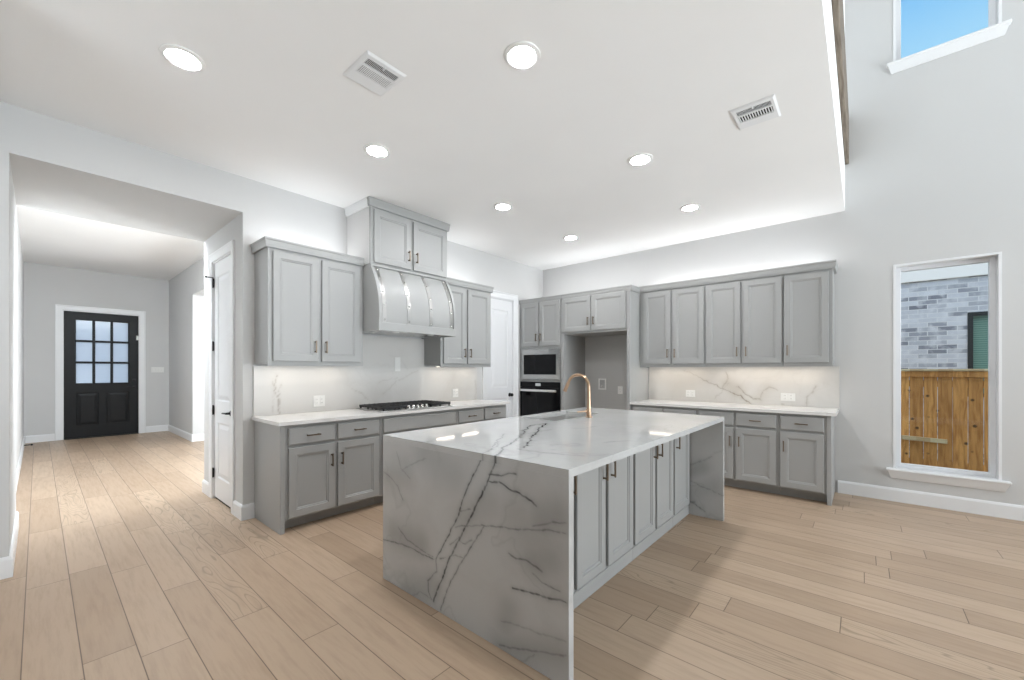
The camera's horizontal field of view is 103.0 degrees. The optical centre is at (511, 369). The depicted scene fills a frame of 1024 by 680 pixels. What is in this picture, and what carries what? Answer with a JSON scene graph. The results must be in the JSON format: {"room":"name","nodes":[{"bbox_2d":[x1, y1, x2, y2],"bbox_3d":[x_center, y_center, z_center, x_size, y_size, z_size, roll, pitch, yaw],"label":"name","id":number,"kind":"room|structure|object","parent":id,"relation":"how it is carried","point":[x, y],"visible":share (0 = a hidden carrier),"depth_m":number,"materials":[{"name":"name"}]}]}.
{"room":"kitchen","nodes":[
{"label":"kitchen","id":0,"kind":"room"},
{"bbox_2d":[0,101,15,557],"bbox_3d":[-3.839,-0.638,2.922,1.288,3.950,0.328,0,0,41],"label":"wall","id":1,"kind":"structure","parent":0,"point":[7,195],"depth_m":2.62,"materials":[{"name":"paint"}]},
{"bbox_2d":[0,436,24,579],"bbox_3d":[-6.039,1.270,4.998,7.364,0.135,0.079,0,0,41],"label":"baseboard","id":2,"kind":"structure","parent":1,"relation":"attached to","point":[7,563],"depth_m":2.81,"materials":[{"name":"paint"}]},
{"bbox_2d":[16,208,23,468],"bbox_3d":[-6.599,-0.308,5.348,6.060,3.290,0.150,0,0,41],"label":"wall","id":3,"kind":"structure","parent":0,"point":[19,255],"depth_m":5.71,"materials":[{"name":"paint"}]},
{"bbox_2d":[24,262,168,435],"bbox_3d":[-7.399,-0.308,9.180,0.150,3.290,4.920,0,0,41],"label":"wall","id":4,"kind":"structure","parent":0,"point":[45,286],"depth_m":7.84,"materials":[{"name":"paint"}]},
{"bbox_2d":[25,434,54,442],"bbox_3d":[-8.713,1.270,7.524,0.016,0.135,0.355,0,0,41],"label":"baseboard","id":5,"kind":"structure","parent":4,"relation":"attached to","point":[45,437],"depth_m":7.51,"materials":[{"name":"paint"}]},
{"bbox_2d":[55,304,145,440],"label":"door casing","id":6,"kind":"structure","parent":4,"relation":"in","point":[59,308],"depth_m":7.75,"materials":[{"name":"paint"}]},
{"bbox_2d":[64,311,138,439],"bbox_3d":[-8.214,0.106,8.170,0.130,2.461,1.067,0,0,41],"label":"door","id":7,"kind":"structure","parent":4,"relation":"in","point":[101,350],"depth_m":8.14,"materials":[{"name":"black paint"}]},
{"bbox_2d":[151,367,163,371],"bbox_3d":[-7.639,-0.003,8.776,0.014,0.087,0.197,0,0,41],"label":"switch plate","id":8,"kind":"object","parent":4,"relation":"attached to","point":[153,369],"visible":1,"depth_m":8.77,"materials":[{"name":"white plastic"}]},
{"bbox_2d":[16,205,203,279],"bbox_3d":[-5.108,-2.013,7.159,6.160,0.120,5.000,0,0,41],"label":"ceiling","id":9,"kind":"structure","parent":0,"point":[47,238],"depth_m":6.51,"materials":[{"name":"paint"}]},
{"bbox_2d":[9,104,242,241],"bbox_3d":[-3.306,-2.006,3.542,1.288,1.213,1.307,0,0,41],"label":"wall header","id":10,"kind":"structure","parent":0,"point":[58,166],"depth_m":3.20,"materials":[{"name":"paint"}]},
{"bbox_2d":[169,257,203,433],"bbox_3d":[-5.074,-0.308,7.122,6.060,3.290,0.450,0,0,41],"label":"wall","id":11,"kind":"structure","parent":0,"point":[186,289],"depth_m":7.82,"materials":[{"name":"paint"}]},
{"bbox_2d":[146,425,203,441],"bbox_3d":[-6.696,1.270,8.260,2.225,0.135,0.452,0,0,31],"label":"baseboard","id":12,"kind":"structure","parent":11,"relation":"attached to","point":[191,437],"depth_m":8.32,"materials":[{"name":"paint"}]},
{"bbox_2d":[204,216,237,500],"bbox_3d":[-2.627,-0.638,4.424,1.168,3.950,0.915,0,0,41],"label":"wall","id":13,"kind":"structure","parent":0,"point":[229,232],"depth_m":4.25,"materials":[{"name":"paint"}]},
{"bbox_2d":[202,480,208,496],"bbox_3d":[-3.052,1.270,4.646,0.266,0.135,0.731,0,0,41],"label":"baseboard","id":14,"kind":"structure","parent":13,"relation":"attached to","point":[205,485],"depth_m":4.36,"materials":[{"name":"paint"}]},
{"bbox_2d":[205,255,230,508],"bbox_3d":[-2.879,0.119,4.025,0.628,2.436,0.118,0,0,41],"label":"door","id":15,"kind":"structure","parent":13,"relation":"in","point":[223,267],"depth_m":4.06,"materials":[{"name":"white paint"}]},
{"bbox_2d":[209,240,234,514],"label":"door casing","id":16,"kind":"structure","parent":13,"relation":"in","point":[230,246],"depth_m":3.84,"materials":[{"name":"paint"}]},
{"bbox_2d":[233,500,254,520],"bbox_3d":[-2.442,1.270,3.715,0.234,0.135,0.114,0,0,41],"label":"baseboard","id":17,"kind":"structure","parent":13,"relation":"attached to","point":[247,511],"depth_m":3.65,"materials":[{"name":"paint"}]},
{"bbox_2d":[238,177,542,504],"bbox_3d":[-0.973,-1.663,5.360,0.120,6.000,4.492,0,0,41],"label":"wall","id":18,"kind":"structure","parent":0,"point":[268,210],"depth_m":3.87,"materials":[{"name":"paint"}]},
{"bbox_2d":[251,236,363,365],"bbox_3d":[-1.911,-0.581,3.879,0.384,1.091,0.903,0,0,41],"label":"upper cabinet","id":19,"kind":"object","parent":18,"relation":"attached to","point":[309,299],"visible":1,"depth_m":3.70,"materials":[{"name":"grey paint"}]},
{"bbox_2d":[253,335,476,415],"bbox_3d":[-1.419,0.021,4.733,0.018,0.803,2.800,0,0,41],"label":"backsplash","id":20,"kind":"structure","parent":18,"relation":"attached to","point":[277,390],"depth_m":4.51,"materials":[{"name":"white stone"}]},
{"bbox_2d":[313,395,324,406],"bbox_3d":[-1.943,0.315,4.102,0.009,0.112,0.118,0,0,41],"label":"outlet plate","id":21,"kind":"object","parent":20,"relation":"attached to","point":[318,400],"visible":1,"depth_m":4.10,"materials":[{"name":"white plastic"}]},
{"bbox_2d":[395,357,399,370],"bbox_3d":[-1.348,-0.063,4.797,0.006,0.165,0.075,0,0,41],"label":"outlet plate","id":22,"kind":"object","parent":20,"relation":"attached to","point":[397,359],"visible":1,"depth_m":4.79,"materials":[{"name":"white plastic"}]},
{"bbox_2d":[453,389,457,396],"bbox_3d":[-0.760,0.315,5.479,0.009,0.112,0.100,0,0,41],"label":"outlet plate","id":23,"kind":"object","parent":20,"relation":"attached to","point":[455,391],"visible":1,"depth_m":5.48,"materials":[{"name":"white plastic"}]},
{"bbox_2d":[345,196,449,279],"bbox_3d":[-1.241,-1.385,4.554,0.519,0.653,1.043,0,0,41],"label":"upper cabinet","id":24,"kind":"object","parent":18,"relation":"attached to","point":[379,232],"visible":0.98,"depth_m":4.29,"materials":[{"name":"grey paint"}]},
{"bbox_2d":[363,263,455,338],"bbox_3d":[-1.200,-0.719,4.518,0.627,0.677,0.986,0,0,41],"label":"range hood","id":25,"kind":"object","parent":18,"relation":"attached to","point":[396,302],"visible":0.99,"depth_m":4.25,"materials":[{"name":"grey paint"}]},
{"bbox_2d":[424,277,493,366],"bbox_3d":[-0.668,-0.581,5.325,0.384,1.091,0.903,0,0,41],"label":"upper cabinet","id":26,"kind":"object","parent":18,"relation":"attached to","point":[471,345],"visible":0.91,"depth_m":5.21,"materials":[{"name":"grey paint"}]},
{"bbox_2d":[482,290,517,416],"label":"door casing","id":27,"kind":"structure","parent":18,"relation":"in","point":[497,294],"depth_m":6.43,"materials":[{"name":"paint"}]},
{"bbox_2d":[487,298,513,417],"bbox_3d":[-0.172,0.124,6.197,0.106,2.386,0.567,0,0,41],"label":"door","id":28,"kind":"structure","parent":18,"relation":"in","point":[499,375],"depth_m":6.23,"materials":[{"name":"white paint"}]},
{"bbox_2d":[0,0,844,269],"bbox_3d":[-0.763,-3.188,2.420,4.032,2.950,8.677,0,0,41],"label":"ceiling","id":29,"kind":"structure","parent":0,"point":[466,132],"depth_m":2.57,"materials":[{"name":"paint"}]},
{"bbox_2d":[159,43,205,71],"bbox_3d":[-1.808,-1.707,2.238,0.202,0.011,0.202,0,0,41],"label":"recessed light","id":30,"kind":"object","parent":29,"relation":"in","point":[179,56],"visible":1,"depth_m":2.23,"materials":[{"name":"white plastic"}]},
{"bbox_2d":[343,50,406,95],"bbox_3d":[-0.797,-1.704,2.366,0.272,0.016,0.250,0,0,41],"label":"ceiling vent","id":31,"kind":"object","parent":29,"relation":"in","point":[369,71],"visible":1,"depth_m":2.35,"materials":[{"name":"metal"}]},
{"bbox_2d":[363,143,389,157],"bbox_3d":[-1.056,-1.707,3.183,0.202,0.011,0.202,0,0,41],"label":"recessed light","id":32,"kind":"object","parent":29,"relation":"in","point":[372,149],"visible":1,"depth_m":3.17,"materials":[{"name":"white plastic"}]},
{"bbox_2d":[493,203,512,210],"bbox_3d":[-0.094,-1.707,4.275,0.202,0.011,0.202,0,0,41],"label":"recessed light","id":33,"kind":"object","parent":29,"relation":"in","point":[499,206],"visible":1,"depth_m":4.26,"materials":[{"name":"white plastic"}]},
{"bbox_2d":[504,41,540,69],"bbox_3d":[0.055,-1.707,2.221,0.202,0.011,0.202,0,0,41],"label":"recessed light","id":34,"kind":"object","parent":29,"relation":"in","point":[520,55],"visible":1,"depth_m":2.21,"materials":[{"name":"white plastic"}]},
{"bbox_2d":[563,235,578,239],"bbox_3d":[0.764,-1.707,5.278,0.202,0.011,0.202,0,0,41],"label":"recessed light","id":35,"kind":"object","parent":29,"relation":"in","point":[568,237],"visible":1,"depth_m":5.26,"materials":[{"name":"white plastic"}]},
{"bbox_2d":[627,153,652,165],"bbox_3d":[1.043,-1.707,3.319,0.202,0.011,0.202,0,0,41],"label":"recessed light","id":36,"kind":"object","parent":29,"relation":"in","point":[640,159],"visible":1,"depth_m":3.31,"materials":[{"name":"white plastic"}]},
{"bbox_2d":[680,204,699,211],"bbox_3d":[1.880,-1.707,4.302,0.202,0.011,0.202,0,0,41],"label":"recessed light","id":37,"kind":"object","parent":29,"relation":"in","point":[689,207],"visible":1,"depth_m":4.29,"materials":[{"name":"white plastic"}]},
{"bbox_2d":[730,94,780,129],"bbox_3d":[1.626,-1.704,2.718,0.253,0.016,0.282,0,0,41],"label":"ceiling vent","id":38,"kind":"object","parent":29,"relation":"in","point":[767,108],"visible":1,"depth_m":2.70,"materials":[{"name":"metal"}]},
{"bbox_2d":[831,0,848,164],"bbox_3d":[0.811,-2.461,1.132,0.034,0.505,8.575,0,0,41],"label":"wood beam","id":39,"kind":"structure","parent":29,"relation":"attached to","point":[837,5],"depth_m":3.08,"materials":[{"name":"beige wood"}]},
{"bbox_2d":[0,431,1023,679],"bbox_3d":[-1.219,1.397,2.878,17.600,0.120,8.777,0,0,41],"label":"floor","id":40,"kind":"structure","parent":0,"point":[125,569],"depth_m":2.44,"materials":[{"name":"brown wood"}]},
{"bbox_2d":[254,417,379,534],"bbox_3d":[-1.789,0.894,3.812,0.653,0.883,0.904,0,0,41],"label":"base cabinet","id":41,"kind":"object","parent":40,"relation":"on","point":[304,473],"visible":0.96,"depth_m":3.54,"materials":[{"name":"grey paint"}]},
{"bbox_2d":[251,399,509,425],"bbox_3d":[-1.186,0.437,4.524,0.642,0.030,2.815,0,0,41],"label":"countertop","id":42,"kind":"structure","parent":41,"relation":"on","point":[334,415],"depth_m":3.85,"materials":[{"name":"white stone"}]},
{"bbox_2d":[356,400,452,411],"bbox_3d":[-1.168,0.396,4.518,0.510,0.052,0.920,0,0,41],"label":"gas cooktop","id":43,"kind":"object","parent":42,"relation":"in","point":[420,404],"visible":1,"depth_m":4.35,"materials":[{"name":"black metal"}]},
{"bbox_2d":[374,409,455,503],"bbox_3d":[-1.172,0.894,4.530,0.653,0.882,0.984,0,0,41],"label":"base cabinet","id":44,"kind":"object","parent":40,"relation":"on","point":[390,424],"visible":0.09,"depth_m":4.22,"materials":[{"name":"grey paint"}]},
{"bbox_2d":[456,404,505,424],"bbox_3d":[-0.567,0.894,5.234,0.653,0.882,0.867,0,0,41],"label":"base cabinet","id":45,"kind":"object","parent":40,"relation":"on","point":[485,413],"visible":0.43,"depth_m":5.00,"materials":[{"name":"grey paint"}]},
{"bbox_2d":[519,295,561,386],"bbox_3d":[0.618,0.116,6.505,0.793,2.443,0.673,0,0,41],"label":"oven tower","id":46,"kind":"object","parent":40,"relation":"on","point":[540,318],"visible":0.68,"depth_m":6.25,"materials":[{"name":"grey paint"}]},
{"bbox_2d":[519,381,560,415],"bbox_3d":[0.571,0.565,6.450,0.752,0.749,0.586,0,0,41],"label":"oven","id":47,"kind":"object","parent":46,"relation":"in","point":[535,397],"visible":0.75,"depth_m":6.26,"materials":[{"name":"black glass"}]},
{"bbox_2d":[520,348,560,379],"bbox_3d":[0.527,-0.082,6.399,0.758,0.467,0.322,0,0,41],"label":"microwave","id":48,"kind":"object","parent":46,"relation":"in","point":[540,364],"visible":0.94,"depth_m":6.26,"materials":[{"name":"silver metal"}]},
{"bbox_2d":[383,407,723,679],"bbox_3d":[0.528,0.876,3.111,1.402,0.918,2.525,0,0,41],"label":"countertop","id":49,"kind":"structure","parent":40,"relation":"on","point":[478,517],"depth_m":2.14,"materials":[{"name":"white stone"}]},
{"bbox_2d":[541,415,582,420],"bbox_3d":[0.451,0.559,3.700,0.394,0.212,0.744,0,0,41],"label":"sink","id":50,"kind":"object","parent":49,"relation":"in","point":[562,417],"visible":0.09,"depth_m":4.00,"materials":[{"name":"silver metal"}]},
{"bbox_2d":[563,373,591,417],"bbox_3d":[0.558,0.225,3.614,0.298,0.384,0.145,0,0,41],"label":"kitchen faucet","id":51,"kind":"object","parent":49,"relation":"on","point":[587,411],"visible":1,"depth_m":3.56,"materials":[{"name":"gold metal"}]},
{"bbox_2d":[574,455,632,608],"bbox_3d":[0.205,0.895,2.888,1.117,0.882,0.767,0,0,41],"label":"base cabinet","id":52,"kind":"object","parent":40,"relation":"on","point":[603,501],"visible":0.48,"depth_m":2.49,"materials":[{"name":"grey paint"}]},
{"bbox_2d":[574,476,576,494],"bbox_3d":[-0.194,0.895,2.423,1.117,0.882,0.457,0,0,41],"label":"handle","id":53,"kind":"object","parent":52,"relation":"attached to","point":[575,491],"visible":0.16,"depth_m":2.20,"materials":[{"name":"grey metal"}]},
{"bbox_2d":[561,285,648,409],"bbox_3d":[1.339,0.116,5.886,1.105,2.443,0.673,0,0,41],"label":"surround","id":54,"kind":"object","parent":40,"relation":"on","point":[600,337],"visible":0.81,"depth_m":5.97,"materials":[{"name":"grey paint"}]},
{"bbox_2d":[598,379,605,389],"bbox_3d":[1.383,0.222,6.258,0.130,0.170,0.027,0,0,41],"label":"water supply box","id":55,"kind":"object","parent":54,"relation":"attached to","point":[601,382],"visible":1,"depth_m":6.26,"materials":[{"name":"white plastic"}]},
{"bbox_2d":[618,386,622,393],"bbox_3d":[1.612,0.307,6.072,0.075,0.115,0.009,0,0,41],"label":"outlet plate","id":56,"kind":"object","parent":54,"relation":"attached to","point":[620,388],"visible":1,"depth_m":6.06,"materials":[{"name":"white plastic"}]},
{"bbox_2d":[632,440,672,559],"bbox_3d":[0.714,0.895,3.480,1.117,0.882,0.793,0,0,41],"label":"base cabinet","id":57,"kind":"object","parent":40,"relation":"on","point":[652,467],"visible":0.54,"depth_m":3.08,"materials":[{"name":"grey paint"}]},
{"bbox_2d":[632,404,697,414],"bbox_3d":[2.059,0.894,5.280,0.827,0.882,0.653,0,0,41],"label":"base cabinet","id":58,"kind":"object","parent":40,"relation":"on","point":[680,410],"visible":0.04,"depth_m":5.04,"materials":[{"name":"grey paint"}]},
{"bbox_2d":[630,399,838,415],"bbox_3d":[2.546,0.437,4.870,2.107,0.030,0.642,0,0,41],"label":"countertop","id":59,"kind":"structure","parent":58,"relation":"on","point":[669,403],"depth_m":4.65,"materials":[{"name":"white stone"}]},
{"bbox_2d":[672,434,689,526],"bbox_3d":[1.112,0.895,3.942,1.117,0.882,0.424,0,0,41],"label":"base cabinet","id":60,"kind":"object","parent":40,"relation":"on","point":[681,445],"visible":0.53,"depth_m":3.61,"materials":[{"name":"grey paint"}]},
{"bbox_2d":[698,408,780,493],"bbox_3d":[2.679,0.894,4.747,0.802,0.882,0.653,0,0,41],"label":"base cabinet","id":61,"kind":"object","parent":40,"relation":"on","point":[751,439],"visible":0.72,"depth_m":4.44,"materials":[{"name":"grey paint"}]},
{"bbox_2d":[779,413,834,505],"bbox_3d":[3.149,0.894,4.343,0.432,0.883,0.653,0,0,41],"label":"base cabinet","id":62,"kind":"object","parent":40,"relation":"on","point":[806,442],"visible":0.93,"depth_m":4.13,"materials":[{"name":"grey paint"}]},
{"bbox_2d":[543,0,1023,505],"bbox_3d":[4.373,-1.613,3.840,10.372,6.100,0.170,0,0,41],"label":"wall","id":63,"kind":"structure","parent":0,"point":[934,170],"depth_m":4.15,"materials":[{"name":"paint"}]},
{"bbox_2d":[640,278,704,366],"bbox_3d":[2.147,-0.581,5.383,0.830,1.091,0.383,0,0,41],"label":"upper cabinet","id":64,"kind":"object","parent":63,"relation":"attached to","point":[672,314],"visible":0.98,"depth_m":5.25,"materials":[{"name":"grey paint"}]},
{"bbox_2d":[704,267,783,366],"bbox_3d":[2.769,-0.581,4.848,0.810,1.091,0.383,0,0,41],"label":"upper cabinet","id":65,"kind":"object","parent":63,"relation":"attached to","point":[744,311],"visible":0.98,"depth_m":4.71,"materials":[{"name":"grey paint"}]},
{"bbox_2d":[649,366,839,408],"bbox_3d":[2.752,0.194,5.106,2.112,0.457,0.018,0,0,41],"label":"backsplash","id":66,"kind":"structure","parent":63,"relation":"attached to","point":[818,387],"depth_m":4.96,"materials":[{"name":"white stone"}]},
{"bbox_2d":[686,390,694,396],"bbox_3d":[2.372,0.317,5.414,0.118,0.090,0.009,0,0,41],"label":"outlet plate","id":67,"kind":"object","parent":66,"relation":"attached to","point":[689,393],"visible":1,"depth_m":5.41,"materials":[{"name":"white plastic"}]},
{"bbox_2d":[781,393,794,400],"bbox_3d":[3.191,0.317,4.710,0.140,0.090,0.009,0,0,41],"label":"outlet plate","id":68,"kind":"object","parent":66,"relation":"attached to","point":[784,396],"visible":1,"depth_m":4.71,"materials":[{"name":"white plastic"}]},
{"bbox_2d":[783,260,837,365],"bbox_3d":[3.249,-0.581,4.436,0.457,1.091,0.384,0,0,41],"label":"upper cabinet","id":69,"kind":"object","parent":63,"relation":"attached to","point":[809,287],"visible":1,"depth_m":4.33,"materials":[{"name":"grey paint"}]},
{"bbox_2d":[838,480,1023,520],"bbox_3d":[5.856,1.270,2.442,6.100,0.135,0.016,0,0,41],"label":"baseboard","id":70,"kind":"structure","parent":63,"relation":"attached to","point":[968,505],"depth_m":3.94,"materials":[{"name":"paint"}]},
{"bbox_2d":[886,252,1011,491],"bbox_3d":[4.186,0.018,3.950,0.820,2.169,0.205,0,0,41],"label":"window","id":71,"kind":"structure","parent":63,"relation":"in","point":[991,480],"depth_m":3.81,"materials":[{"name":"paint"}]},
{"bbox_2d":[886,0,1011,73],"bbox_3d":[4.186,-3.715,3.950,0.820,1.404,0.205,0,0,41],"label":"window","id":72,"kind":"structure","parent":63,"relation":"in","point":[996,28],"depth_m":3.89,"materials":[{"name":"paint"}]},
{"label":"outside","id":73,"kind":"structure","parent":0,"visible":0},
{"bbox_3d":[5.985,1.837,9.266,21.000,0.100,10.143,0,0,41],"label":"ground","id":74,"kind":"structure","parent":73,"visible":0},
{"bbox_2d":[901,263,987,464],"bbox_3d":[7.314,-0.938,10.045,16.000,5.450,5.230,0,0,41],"label":"house","id":75,"kind":"structure","parent":74,"relation":"on","point":[944,311],"depth_m":6.76,"materials":[{"name":"brick"}]},
{"bbox_2d":[901,369,987,471],"bbox_3d":[5.189,0.878,6.115,6.100,1.777,0.100,0,0,41],"label":"fence","id":76,"kind":"object","parent":74,"relation":"on","point":[968,385],"visible":0.11,"depth_m":5.50,"materials":[{"name":"brown wood"}]},
{"bbox_2d":[901,435,946,443],"bbox_3d":[5.435,0.952,5.849,1.120,0.090,0.037,0,0,41],"label":"lumber piece","id":77,"kind":"object","parent":76,"relation":"on","point":[925,439],"visible":0.36,"depth_m":5.61,"materials":[{"name":"beige wood"}]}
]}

